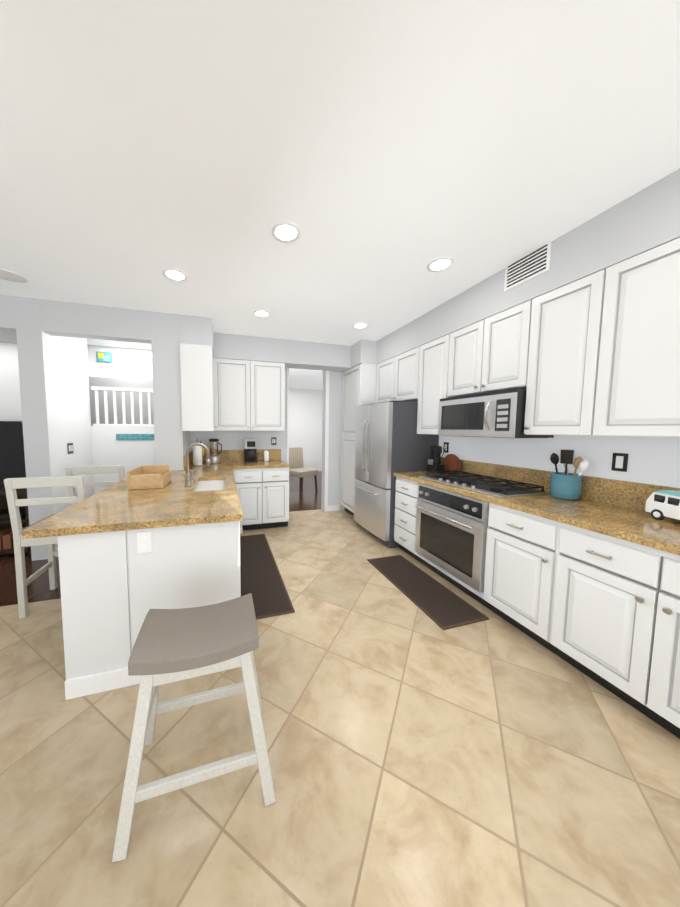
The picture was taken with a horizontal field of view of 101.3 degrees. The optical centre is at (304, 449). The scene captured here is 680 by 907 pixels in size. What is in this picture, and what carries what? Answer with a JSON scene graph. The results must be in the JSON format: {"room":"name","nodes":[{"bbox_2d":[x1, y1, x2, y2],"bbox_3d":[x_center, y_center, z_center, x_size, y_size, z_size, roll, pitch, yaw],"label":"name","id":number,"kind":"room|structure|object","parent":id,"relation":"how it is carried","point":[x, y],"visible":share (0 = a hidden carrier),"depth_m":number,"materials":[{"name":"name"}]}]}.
{"room":"kitchen","nodes":[
{"label":"kitchen","id":0,"kind":"room"},
{"bbox_2d":[0,294,190,560],"bbox_3d":[-4.287,-0.183,2.957,5.650,2.715,1.009,-1,4,-16],"label":"wall","id":1,"kind":"structure","parent":0,"point":[69,329],"depth_m":3.07,"materials":[{"name":"grey paint"}]},
{"bbox_2d":[67,443,73,453],"bbox_3d":[-2.793,-0.012,3.311,0.009,0.120,0.120,-1,4,-16],"label":"light switch","id":2,"kind":"object","parent":1,"relation":"attached to","point":[70,447],"visible":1,"depth_m":3.30,"materials":[{"name":"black plastic"}]},
{"bbox_2d":[87,345,153,425],"bbox_3d":[-2.873,-0.277,4.359,1.950,2.715,0.670,-1,4,-16],"label":"wall","id":3,"kind":"structure","parent":0,"point":[129,368],"depth_m":4.50,"materials":[{"name":"white paint"}]},
{"bbox_2d":[96,351,112,362],"bbox_3d":[-3.182,-1.469,4.411,0.220,0.160,0.024,-1,4,-16],"label":"framed picture","id":4,"kind":"object","parent":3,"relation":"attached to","point":[104,357],"visible":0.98,"depth_m":4.40,"materials":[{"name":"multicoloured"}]},
{"bbox_2d":[91,426,154,493],"bbox_3d":[-2.500,0.384,4.094,0.999,1.440,0.120,-1,4,-16],"label":"wall","id":5,"kind":"structure","parent":0,"point":[108,448],"depth_m":3.96,"materials":[{"name":"white paint"}]},
{"bbox_2d":[91,386,153,425],"bbox_3d":[-2.493,-0.660,4.018,0.980,0.648,0.100,-1,4,-16],"label":"stair railing","id":6,"kind":"object","parent":5,"relation":"on","point":[122,389],"visible":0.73,"depth_m":3.97,"materials":[{"name":"white wood"}]},
{"bbox_2d":[116,434,153,439],"bbox_3d":[-2.405,-0.176,4.009,0.550,0.090,0.014,-1,4,-16],"label":"framed picture","id":7,"kind":"object","parent":5,"relation":"attached to","point":[134,436],"visible":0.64,"depth_m":3.99},
{"bbox_2d":[0,471,321,606],"bbox_3d":[-2.727,1.028,5.450,10.000,0.054,6.450,-1,4,-16],"label":"floor","id":8,"kind":"structure","parent":0,"point":[38,588],"depth_m":2.80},
{"bbox_2d":[0,486,30,554],"bbox_3d":[-3.877,0.814,3.031,1.650,0.720,0.410,-1,4,-16],"label":"tv stand","id":9,"kind":"object","parent":8,"relation":"on","point":[6,541],"visible":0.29,"depth_m":3.06,"materials":[{"name":"brown wood"}]},
{"bbox_2d":[0,421,25,485],"bbox_3d":[-3.798,0.068,3.045,1.330,0.763,0.200,-1,4,-16],"label":"screen","id":10,"kind":"object","parent":9,"relation":"on","point":[12,459],"depth_m":3.15,"materials":[{"name":"black plastic"}]},
{"bbox_2d":[65,465,124,505],"bbox_3d":[-2.035,0.668,2.865,0.460,1.058,0.484,-1,4,-16],"label":"counter chair","id":11,"kind":"object","parent":8,"relation":"on","point":[74,470],"visible":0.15,"depth_m":2.62,"materials":[{"name":"wood"}]},
{"bbox_2d":[289,447,317,494],"bbox_3d":[-0.086,0.469,6.300,0.722,0.982,0.768,-1,4,-16],"label":"dining chair","id":12,"kind":"object","parent":8,"relation":"on","point":[297,469],"visible":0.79,"depth_m":6.41,"materials":[{"name":"beige fabric"}]},
{"bbox_2d":[191,368,344,510],"bbox_3d":[-0.304,-0.276,4.559,3.095,2.715,0.150,-1,4,-16],"label":"wall","id":13,"kind":"structure","parent":0,"point":[231,440],"depth_m":4.67,"materials":[{"name":"grey paint"}]},
{"bbox_2d":[180,343,284,430],"bbox_3d":[-0.895,-0.751,3.799,1.343,0.995,0.902,-1,4,-16],"label":"upper cabinet","id":14,"kind":"object","parent":13,"relation":"attached to","point":[219,394],"visible":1,"depth_m":3.87,"materials":[{"name":"white wood"}]},
{"bbox_2d":[271,437,275,444],"bbox_3d":[-0.486,-0.130,4.431,0.080,0.120,0.009,-1,4,-16],"label":"electrical outlet","id":15,"kind":"object","parent":13,"relation":"attached to","point":[273,440],"visible":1,"depth_m":4.43,"materials":[{"name":"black plastic"}]},
{"bbox_2d":[287,368,329,511],"bbox_3d":[0.067,-0.168,4.588,0.720,2.500,0.015,-1,4,-16],"label":"door frame","id":16,"kind":"structure","parent":13,"relation":"attached to","point":[326,444],"depth_m":4.64,"materials":[{"name":"white wood"}]},
{"bbox_2d":[328,505,339,510],"bbox_3d":[0.117,1.028,4.693,1.040,0.100,0.013,-1,4,-16],"label":"baseboard","id":17,"kind":"structure","parent":13,"relation":"attached to","point":[333,507],"depth_m":4.80,"materials":[{"name":"white wood"}]},
{"bbox_2d":[289,388,322,470],"bbox_3d":[-0.296,-0.445,6.864,4.500,2.715,4.285,-1,4,-16],"label":"wall","id":18,"kind":"structure","parent":0,"point":[305,419],"depth_m":9.09,"materials":[{"name":"white paint"}]},
{"bbox_2d":[0,509,679,906],"bbox_3d":[-1.962,1.389,0.617,8.765,0.050,7.015,-1,4,-16],"label":"floor","id":19,"kind":"structure","parent":0,"point":[418,755],"depth_m":1.15,"materials":[{"name":"beige tile"}]},
{"bbox_2d":[4,476,85,618],"bbox_3d":[-1.941,0.713,2.259,0.460,1.058,0.484,-1,4,-16],"label":"counter chair","id":20,"kind":"object","parent":19,"relation":"on","point":[12,485],"visible":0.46,"depth_m":2.04,"materials":[{"name":"wood"}]},
{"bbox_2d":[22,450,242,699],"bbox_3d":[-1.236,0.659,2.829,1.054,1.090,2.771,-1,4,-16],"label":"base cabinet","id":21,"kind":"object","parent":19,"relation":"on","point":[129,560],"visible":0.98,"depth_m":1.52,"materials":[{"name":"white wood"}]},
{"bbox_2d":[127,465,170,489],"bbox_3d":[-1.341,0.236,2.426,0.260,0.150,0.380,-1,4,-16],"label":"wood tray","id":22,"kind":"object","parent":21,"relation":"on","point":[148,476],"visible":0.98,"depth_m":2.27,"materials":[{"name":"beige wood"}]},
{"bbox_2d":[190,470,198,479],"bbox_3d":[-1.066,0.246,2.695,0.088,0.095,0.040,-1,4,-16],"label":"soap dispenser","id":23,"kind":"object","parent":21,"relation":"on","point":[191,472],"visible":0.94,"depth_m":2.68,"materials":[{"name":"silver metal"}]},
{"bbox_2d":[183,443,210,486],"bbox_3d":[-0.914,0.132,2.364,0.215,0.373,0.099,-1,4,-16],"label":"faucet","id":24,"kind":"object","parent":21,"relation":"on","point":[187,474],"visible":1,"depth_m":2.36,"materials":[{"name":"silver metal"}]},
{"bbox_2d":[191,438,203,465],"bbox_3d":[-1.431,0.034,3.711,0.160,0.364,0.160,-1,4,-16],"label":"paper towel","id":25,"kind":"object","parent":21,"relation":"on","point":[197,455],"visible":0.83,"depth_m":3.67,"materials":[{"name":"white paper"}]},
{"bbox_2d":[209,439,221,462],"bbox_3d":[-1.281,0.021,3.989,0.182,0.350,0.148,-1,4,-16],"label":"blender","id":26,"kind":"object","parent":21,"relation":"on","point":[214,446],"visible":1,"depth_m":3.94,"materials":[{"name":"silver metal"}]},
{"bbox_2d":[112,593,275,861],"bbox_3d":[-0.418,1.007,1.134,0.541,0.664,0.382,-1,4,-16],"label":"bar stool","id":27,"kind":"object","parent":19,"relation":"on","point":[172,645],"visible":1,"depth_m":1.02,"materials":[{"name":"wood"}]},
{"bbox_2d":[240,521,242,580],"bbox_3d":[-0.717,0.837,1.938,0.542,0.872,0.596,-1,4,-16],"label":"dishwasher","id":28,"kind":"object","parent":19,"relation":"on","point":[241,530],"visible":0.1,"depth_m":1.80,"materials":[{"name":"grey"}]},
{"bbox_2d":[231,449,289,529],"bbox_3d":[-0.679,0.571,4.083,0.816,1.090,0.669,-1,4,-16],"label":"base cabinet","id":29,"kind":"object","parent":19,"relation":"on","point":[262,485],"visible":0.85,"depth_m":3.84,"materials":[{"name":"white wood"}]},
{"bbox_2d":[244,439,257,462],"bbox_3d":[-0.797,0.018,4.149,0.201,0.340,0.203,-1,4,-16],"label":"coffee maker","id":30,"kind":"object","parent":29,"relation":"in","point":[250,450],"visible":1,"depth_m":4.06,"materials":[{"name":"black plastic"}]},
{"bbox_2d":[264,451,268,460],"bbox_3d":[-0.584,0.101,4.261,0.076,0.160,0.076,-1,4,-16],"label":"canister","id":31,"kind":"object","parent":29,"relation":"on","point":[266,455],"visible":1,"depth_m":4.23,"materials":[{"name":"white ceramic"}]},
{"bbox_2d":[240,534,294,619],"bbox_3d":[-0.503,1.201,2.873,0.420,0.012,1.650,-1,4,-16],"label":"rug","id":32,"kind":"object","parent":19,"relation":"on","point":[262,582],"visible":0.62,"depth_m":2.59,"materials":[{"name":"brown fabric"}]},
{"bbox_2d":[340,363,376,515],"bbox_3d":[0.993,-0.097,4.517,0.626,2.380,0.669,-1,4,-16],"label":"pantry cabinet","id":33,"kind":"object","parent":19,"relation":"on","point":[359,385],"visible":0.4,"depth_m":4.38,"materials":[{"name":"white wood"}]},
{"bbox_2d":[354,401,438,547],"bbox_3d":[1.150,0.282,3.693,0.776,1.747,0.830,-1,4,-16],"label":"refrigerator","id":34,"kind":"object","parent":19,"relation":"on","point":[389,441],"visible":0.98,"depth_m":3.31,"materials":[{"name":"grey metal"}]},
{"bbox_2d":[367,555,488,629],"bbox_3d":[1.036,1.235,2.541,0.420,0.012,1.090,-1,4,-16],"label":"rug","id":35,"kind":"object","parent":19,"relation":"on","point":[441,606],"visible":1,"depth_m":2.37,"materials":[{"name":"brown fabric"}]},
{"bbox_2d":[393,457,679,738],"bbox_3d":[1.855,0.773,1.543,0.654,1.090,3.728,-1,4,-16],"label":"base cabinet","id":36,"kind":"object","parent":19,"relation":"on","point":[587,583],"visible":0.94,"depth_m":1.58,"materials":[{"name":"white wood"}]},
{"bbox_2d":[427,445,444,473],"bbox_3d":[1.498,0.116,3.171,0.150,0.315,0.140,-1,4,-16],"label":"coffee grinder","id":37,"kind":"object","parent":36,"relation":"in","point":[434,464],"visible":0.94,"depth_m":3.13,"materials":[{"name":"black plastic"}]},
{"bbox_2d":[415,483,488,591],"bbox_3d":[1.518,0.724,2.554,0.667,0.716,0.752,-1,4,-16],"label":"wall oven","id":38,"kind":"object","parent":36,"relation":"in","point":[451,533],"visible":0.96,"depth_m":2.37,"materials":[{"name":"silver metal"}]},
{"bbox_2d":[444,454,461,472],"bbox_3d":[1.660,0.165,3.097,0.063,0.228,0.230,-1,4,-16],"label":"cutting board","id":39,"kind":"object","parent":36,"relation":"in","point":[452,462],"visible":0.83,"depth_m":3.08,"materials":[{"name":"red wood"}]},
{"bbox_2d":[419,471,548,497],"bbox_3d":[1.560,0.293,2.534,0.495,0.057,0.900,-1,4,-16],"label":"cooktop","id":40,"kind":"object","parent":36,"relation":"in","point":[481,484],"visible":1,"depth_m":2.36,"materials":[{"name":"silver metal"}]},
{"bbox_2d":[549,450,589,499],"bbox_3d":[1.921,0.180,2.012,0.245,0.361,0.211,-1,4,-16],"label":"utensil crock","id":41,"kind":"object","parent":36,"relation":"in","point":[565,485],"visible":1,"depth_m":1.97,"materials":[{"name":"blue ceramic"}]},
{"bbox_2d":[645,490,679,519],"bbox_3d":[2.034,0.321,1.448,0.229,0.165,0.333,-1,4,-16],"label":"bus","id":42,"kind":"object","parent":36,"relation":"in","point":[661,504],"visible":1,"depth_m":1.52,"materials":[{"name":"white plastic"}]},
{"bbox_2d":[0,0,679,389],"bbox_3d":[-1.992,-1.568,2.780,10.000,0.100,11.600,-1,4,-16],"label":"ceiling","id":43,"kind":"structure","parent":0,"point":[380,154],"depth_m":1.27,"materials":[{"name":"white paint"}]},
{"bbox_2d":[0,269,27,282],"bbox_3d":[-2.530,-1.486,2.379,0.220,0.008,0.220,-1,4,-16],"label":"ceiling speaker","id":44,"kind":"object","parent":43,"relation":"attached to","point":[8,275],"visible":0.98,"depth_m":2.38,"materials":[{"name":"white plastic"}]},
{"bbox_2d":[163,268,186,280],"bbox_3d":[-1.094,-1.475,2.349,0.190,0.008,0.190,-1,4,-16],"label":"recessed light","id":45,"kind":"object","parent":43,"relation":"in","point":[173,274],"visible":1,"depth_m":2.34,"materials":[{"name":"white plastic"}]},
{"bbox_2d":[253,310,269,317],"bbox_3d":[-0.478,-1.529,3.130,0.190,0.008,0.190,-1,4,-16],"label":"recessed light","id":46,"kind":"object","parent":43,"relation":"in","point":[261,313],"visible":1,"depth_m":3.12,"materials":[{"name":"white"}]},
{"bbox_2d":[272,221,299,242],"bbox_3d":[-0.121,-1.431,1.832,0.190,0.008,0.190,-1,4,-16],"label":"recessed light","id":47,"kind":"object","parent":43,"relation":"in","point":[286,232],"visible":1,"depth_m":1.83,"materials":[{"name":"white plastic"}]},
{"bbox_2d":[353,323,367,328],"bbox_3d":[0.703,-1.546,3.473,0.190,0.008,0.190,-1,4,-16],"label":"recessed light","id":48,"kind":"object","parent":43,"relation":"in","point":[360,325],"visible":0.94,"depth_m":3.46,"materials":[{"name":"white plastic"}]},
{"bbox_2d":[180,168,679,371],"bbox_3d":[0.730,-1.212,1.127,2.993,0.333,6.864,-1,4,-16],"label":"soffit","id":49,"kind":"structure","parent":43,"relation":"attached to","point":[647,218],"depth_m":2.29,"materials":[{"name":"grey paint"}]},
{"bbox_2d":[504,242,551,291],"bbox_3d":[1.649,-1.345,2.061,0.013,0.186,0.320,-1,4,-16],"label":"ceiling vent","id":50,"kind":"object","parent":49,"relation":"in","point":[535,263],"visible":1,"depth_m":2.04,"materials":[{"name":"white metal"}]},
{"bbox_2d":[427,257,453,271],"bbox_3d":[1.070,-1.449,2.177,0.190,0.008,0.190,-1,4,-16],"label":"recessed light","id":51,"kind":"object","parent":43,"relation":"in","point":[440,264],"visible":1,"depth_m":2.17,"materials":[{"name":"white plastic"}]},
{"bbox_2d":[417,402,679,487],"bbox_3d":[2.197,-0.053,1.720,0.120,2.715,7.015,-1,4,-16],"label":"wall","id":52,"kind":"structure","parent":0,"point":[654,460],"depth_m":2.00,"materials":[{"name":"grey paint"}]},
{"bbox_2d":[441,442,448,457],"bbox_3d":[1.660,0.028,3.288,0.034,0.222,0.099,-1,4,-16],"label":"electrical outlet","id":53,"kind":"object","parent":52,"relation":"attached to","point":[446,447],"visible":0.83,"depth_m":3.27,"materials":[{"name":"black plastic"}]},
{"bbox_2d":[376,238,679,437],"bbox_3d":[1.850,-0.591,1.992,0.373,1.015,4.566,-1,4,-16],"label":"upper cabinet","id":54,"kind":"object","parent":52,"relation":"attached to","point":[596,354],"visible":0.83,"depth_m":1.77,"materials":[{"name":"white wood"}]},
{"bbox_2d":[438,388,553,437],"bbox_3d":[1.646,-0.297,2.489,0.492,0.372,0.760,-1,4,-16],"label":"microwave","id":55,"kind":"object","parent":54,"relation":"attached to","point":[498,414],"visible":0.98,"depth_m":2.28,"materials":[{"name":"silver metal"}]},
{"bbox_2d":[611,453,627,471],"bbox_3d":[2.095,0.086,1.839,0.009,0.120,0.074,-1,4,-16],"label":"electrical outlet","id":56,"kind":"object","parent":52,"relation":"attached to","point":[619,461],"visible":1,"depth_m":1.83,"materials":[{"name":"black plastic"}]}
]}

